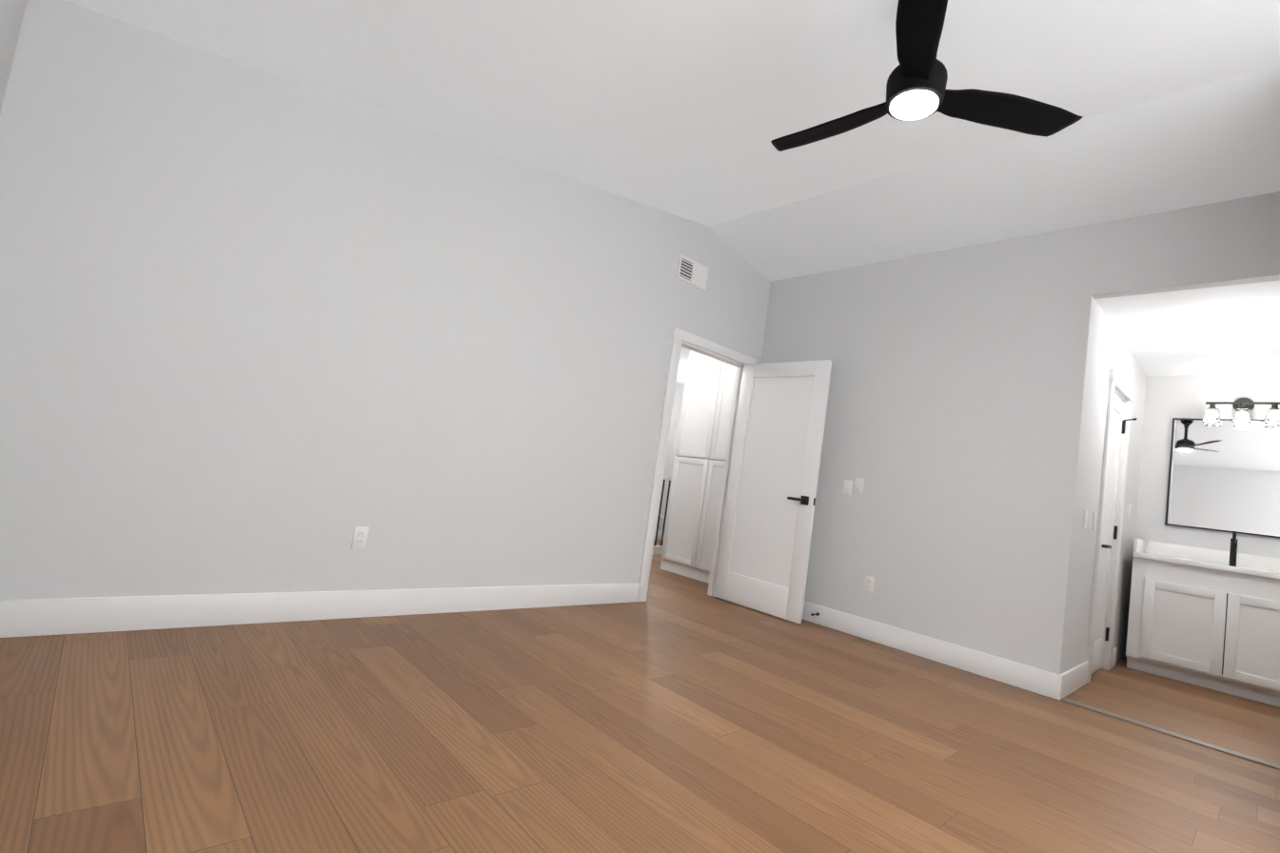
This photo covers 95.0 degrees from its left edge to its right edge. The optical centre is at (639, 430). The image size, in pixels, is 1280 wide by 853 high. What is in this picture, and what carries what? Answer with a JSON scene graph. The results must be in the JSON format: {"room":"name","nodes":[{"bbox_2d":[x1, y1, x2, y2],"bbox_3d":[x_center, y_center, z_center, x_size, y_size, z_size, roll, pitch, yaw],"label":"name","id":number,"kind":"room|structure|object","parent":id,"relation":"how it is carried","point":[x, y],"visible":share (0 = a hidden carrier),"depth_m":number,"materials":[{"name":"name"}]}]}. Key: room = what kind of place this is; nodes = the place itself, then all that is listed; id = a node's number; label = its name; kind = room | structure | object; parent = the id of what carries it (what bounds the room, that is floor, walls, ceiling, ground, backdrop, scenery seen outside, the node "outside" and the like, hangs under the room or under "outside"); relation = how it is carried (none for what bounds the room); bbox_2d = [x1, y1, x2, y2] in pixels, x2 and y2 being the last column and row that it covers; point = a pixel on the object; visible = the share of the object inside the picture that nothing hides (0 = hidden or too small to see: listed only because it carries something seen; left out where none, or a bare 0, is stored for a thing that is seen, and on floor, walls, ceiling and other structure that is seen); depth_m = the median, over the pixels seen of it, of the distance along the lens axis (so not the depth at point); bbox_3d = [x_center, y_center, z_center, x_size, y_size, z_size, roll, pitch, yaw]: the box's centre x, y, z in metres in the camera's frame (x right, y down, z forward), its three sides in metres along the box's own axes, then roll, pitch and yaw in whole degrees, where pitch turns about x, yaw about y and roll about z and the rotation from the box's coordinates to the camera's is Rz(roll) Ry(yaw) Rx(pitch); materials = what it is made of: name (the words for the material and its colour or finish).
{"room":"empty bedroom","nodes":[
{"label":"empty bedroom","id":0,"kind":"room"},
{"bbox_2d":[0,0,27,114],"bbox_3d":[-0.896,-0.369,0.330,0.085,2.412,4.920,12,-6,-42],"label":"wall","id":1,"kind":"structure","parent":0,"point":[11,13],"depth_m":2.09,"materials":[{"name":"grey paint"}]},
{"bbox_2d":[0,0,770,599],"bbox_3d":[-0.731,-0.397,3.752,4.730,3.030,0.085,12,-6,-42],"label":"wall","id":2,"kind":"structure","parent":0,"point":[261,331],"depth_m":2.85,"materials":[{"name":"grey paint"}]},
{"bbox_2d":[0,582,639,637],"bbox_3d":[-1.306,0.945,3.229,3.550,0.140,0.018,12,-6,-42],"label":"baseboard","id":3,"kind":"structure","parent":2,"relation":"attached to","point":[32,617],"depth_m":2.79,"materials":[{"name":"white wood"}]},
{"bbox_2d":[351,526,369,548],"bbox_3d":[-1.464,0.561,3.071,0.070,0.115,0.008,12,-6,-42],"label":"outlet","id":4,"kind":"object","parent":2,"relation":"attached to","point":[360,537],"visible":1,"depth_m":3.07,"materials":[{"name":"white plastic"}]},
{"bbox_2d":[676,254,708,291],"bbox_3d":[0.422,-1.260,4.693,0.335,0.190,0.008,12,-6,-42],"label":"air vent","id":5,"kind":"object","parent":2,"relation":"in","point":[692,272],"visible":1,"depth_m":4.69,"materials":[{"name":"white metal"}]},
{"bbox_2d":[636,327,756,601],"bbox_3d":[0.470,0.306,4.878,1.064,2.150,0.131,12,-6,-42],"label":"door frame","id":6,"kind":"structure","parent":2,"relation":"attached to","point":[696,344],"depth_m":4.60,"materials":[{"name":"white wood"}]},
{"bbox_2d":[713,359,831,623],"bbox_3d":[1.059,0.437,4.795,0.147,2.020,0.848,12,-6,-42],"label":"bedroom door","id":7,"kind":"structure","parent":2,"relation":"in","point":[766,536],"depth_m":4.75,"materials":[{"name":"white wood"}]},
{"bbox_2d":[0,539,1279,852],"bbox_3d":[0.466,1.340,3.770,7.200,0.060,8.035,12,-6,-42],"label":"floor","id":8,"kind":"structure","parent":0,"point":[689,724],"depth_m":2.08,"materials":[{"name":"brown wood"}]},
{"bbox_2d":[652,474,671,554],"bbox_3d":[0.259,1.083,7.734,1.916,0.990,0.620,12,-6,-42],"label":"stair railing","id":9,"kind":"object","parent":8,"relation":"on","point":[657,549],"visible":0.02,"depth_m":7.38,"materials":[{"name":"white wood"}]},
{"bbox_2d":[660,349,736,583],"bbox_3d":[0.915,0.312,6.111,0.600,2.450,0.980,12,-6,-42],"label":"linen cabinet","id":10,"kind":"object","parent":8,"relation":"on","point":[696,486],"visible":0.54,"depth_m":6.00,"materials":[{"name":"white wood"}]},
{"bbox_2d":[1060,697,1279,769],"bbox_3d":[2.751,1.577,3.074,0.070,0.008,0.904,12,-6,-42],"label":"trim strip","id":11,"kind":"object","parent":8,"relation":"on","point":[1198,741],"visible":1,"depth_m":3.03,"materials":[{"name":"metal"}]},
{"bbox_2d":[1125,531,1279,707],"bbox_3d":[4.372,1.322,4.351,0.577,1.160,1.070,12,-6,-42],"label":"bathroom vanity","id":12,"kind":"object","parent":8,"relation":"on","point":[1207,618],"visible":1,"depth_m":4.27,"materials":[{"name":"white wood"}]},
{"bbox_2d":[655,382,682,531],"bbox_3d":[-2.089,-0.063,6.864,7.200,2.460,0.085,12,-6,-42],"label":"wall","id":13,"kind":"structure","parent":0,"point":[672,431],"depth_m":9.16,"materials":[{"name":"grey paint"}]},
{"bbox_2d":[654,530,662,539],"bbox_3d":[-2.218,1.085,6.739,7.030,0.140,0.016,12,-6,-42],"label":"baseboard","id":14,"kind":"structure","parent":13,"relation":"attached to","point":[659,533],"depth_m":9.04,"materials":[{"name":"white wood"}]},
{"bbox_2d":[63,0,1279,375],"bbox_3d":[1.907,-1.364,2.831,7.200,0.718,4.920,12,-6,-42],"label":"ceiling","id":15,"kind":"structure","parent":0,"point":[688,108],"depth_m":2.86,"materials":[{"name":"white paint"}]},
{"bbox_2d":[770,0,1083,151],"bbox_3d":[0.906,-1.383,2.181,1.126,0.439,1.029,12,-6,-42],"label":"ceiling fan","id":16,"kind":"object","parent":15,"relation":"hanging from","point":[916,84],"visible":1,"depth_m":2.09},
{"bbox_2d":[662,383,685,540],"bbox_3d":[1.572,0.550,8.065,0.085,2.460,3.115,12,-6,-42],"label":"wall","id":17,"kind":"structure","parent":0,"point":[677,430],"depth_m":9.19,"materials":[{"name":"grey paint"}]},
{"bbox_2d":[676,346,689,383],"bbox_3d":[-0.834,-1.254,5.778,7.200,0.080,3.115,12,-6,-42],"label":"ceiling","id":18,"kind":"structure","parent":0,"point":[682,364],"depth_m":7.79,"materials":[{"name":"white paint"}]},
{"bbox_2d":[760,191,1279,674],"bbox_3d":[2.127,0.117,4.128,0.085,2.875,3.415,12,-6,-42],"label":"wall","id":19,"kind":"structure","parent":0,"point":[953,435],"depth_m":3.95,"materials":[{"name":"grey paint"}]},
{"bbox_2d":[842,479,852,494],"bbox_3d":[1.607,0.443,4.548,0.008,0.115,0.070,12,-6,-42],"label":"light switch","id":20,"kind":"object","parent":19,"relation":"attached to","point":[847,487],"visible":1,"depth_m":4.54,"materials":[{"name":"white plastic"}]},
{"bbox_2d":[853,477,864,492],"bbox_3d":[1.671,0.421,4.483,0.008,0.115,0.070,12,-6,-42],"label":"light switch","id":21,"kind":"object","parent":19,"relation":"attached to","point":[858,485],"visible":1,"depth_m":4.48,"materials":[{"name":"white plastic"}]},
{"bbox_2d":[864,574,874,592],"bbox_3d":[1.682,1.129,4.308,0.008,0.115,0.070,12,-6,-42],"label":"outlet","id":22,"kind":"object","parent":19,"relation":"attached to","point":[869,582],"visible":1,"depth_m":4.30,"materials":[{"name":"white plastic"}]},
{"bbox_2d":[801,600,1069,700],"bbox_3d":[1.622,1.443,4.292,0.020,0.140,2.426,12,-6,-42],"label":"baseboard","id":23,"kind":"structure","parent":19,"relation":"attached to","point":[1051,684],"depth_m":3.86,"materials":[{"name":"white wood"}]},
{"bbox_2d":[1063,299,1146,672],"bbox_3d":[3.463,0.555,4.359,2.300,2.420,0.085,12,-6,-42],"label":"wall","id":24,"kind":"structure","parent":0,"point":[1109,349],"depth_m":3.89,"materials":[{"name":"grey paint"}]},
{"bbox_2d":[1065,661,1089,695],"bbox_3d":[2.706,1.549,3.656,0.715,0.140,0.018,12,-6,-42],"label":"baseboard","id":25,"kind":"structure","parent":24,"relation":"attached to","point":[1077,678],"depth_m":3.67,"materials":[{"name":"white wood"}]},
{"bbox_2d":[1083,509,1087,528],"bbox_3d":[2.817,0.560,3.708,0.070,0.115,0.008,12,-6,-42],"label":"bathroom light switch","id":26,"kind":"object","parent":24,"relation":"attached to","point":[1085,519],"visible":0.98,"depth_m":3.69,"materials":[{"name":"white plastic"}]},
{"bbox_2d":[1092,512,1096,530],"bbox_3d":[3.013,0.602,3.889,0.070,0.115,0.008,12,-6,-42],"label":"bathroom light switch","id":27,"kind":"object","parent":24,"relation":"attached to","point":[1093,521],"visible":1,"depth_m":3.87,"materials":[{"name":"white plastic"}]},
{"bbox_2d":[1086,368,1134,683],"bbox_3d":[3.371,0.685,4.265,0.824,2.125,0.111,12,-6,-42],"label":"door frame","id":28,"kind":"structure","parent":24,"relation":"attached to","point":[1120,384],"depth_m":4.38,"materials":[{"name":"white wood"}]},
{"bbox_2d":[1091,392,1136,673],"bbox_3d":[3.397,0.730,4.234,0.631,2.015,0.123,12,-6,-42],"label":"bathroom door","id":29,"kind":"structure","parent":24,"relation":"in","point":[1109,536],"depth_m":4.35,"materials":[{"name":"white wood"}]},
{"bbox_2d":[1128,503,1131,517],"bbox_3d":[4.015,0.658,4.804,0.070,0.115,0.008,12,-6,-42],"label":"light switch","id":30,"kind":"object","parent":24,"relation":"attached to","point":[1130,511],"visible":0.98,"depth_m":4.79,"materials":[{"name":"white plastic"}]},
{"bbox_2d":[1125,373,1279,657],"bbox_3d":[4.792,0.757,4.525,0.085,2.420,1.475,12,-6,-42],"label":"wall","id":31,"kind":"structure","parent":0,"point":[1168,399],"depth_m":4.91,"materials":[{"name":"grey paint"}]},
{"bbox_2d":[1164,417,1279,538],"bbox_3d":[4.715,0.359,4.620,0.022,0.900,0.820,12,-6,-42],"label":"wall mirror","id":32,"kind":"object","parent":31,"relation":"attached to","point":[1224,475],"visible":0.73,"depth_m":4.67,"materials":[{"name":"silver glass"}]},
{"bbox_2d":[1202,397,1279,424],"bbox_3d":[4.740,-0.162,4.615,0.151,0.215,0.444,12,-6,-42],"label":"sconce","id":33,"kind":"object","parent":31,"relation":"attached to","point":[1243,407],"visible":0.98,"depth_m":4.59,"materials":[{"name":"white glass"}]}
]}

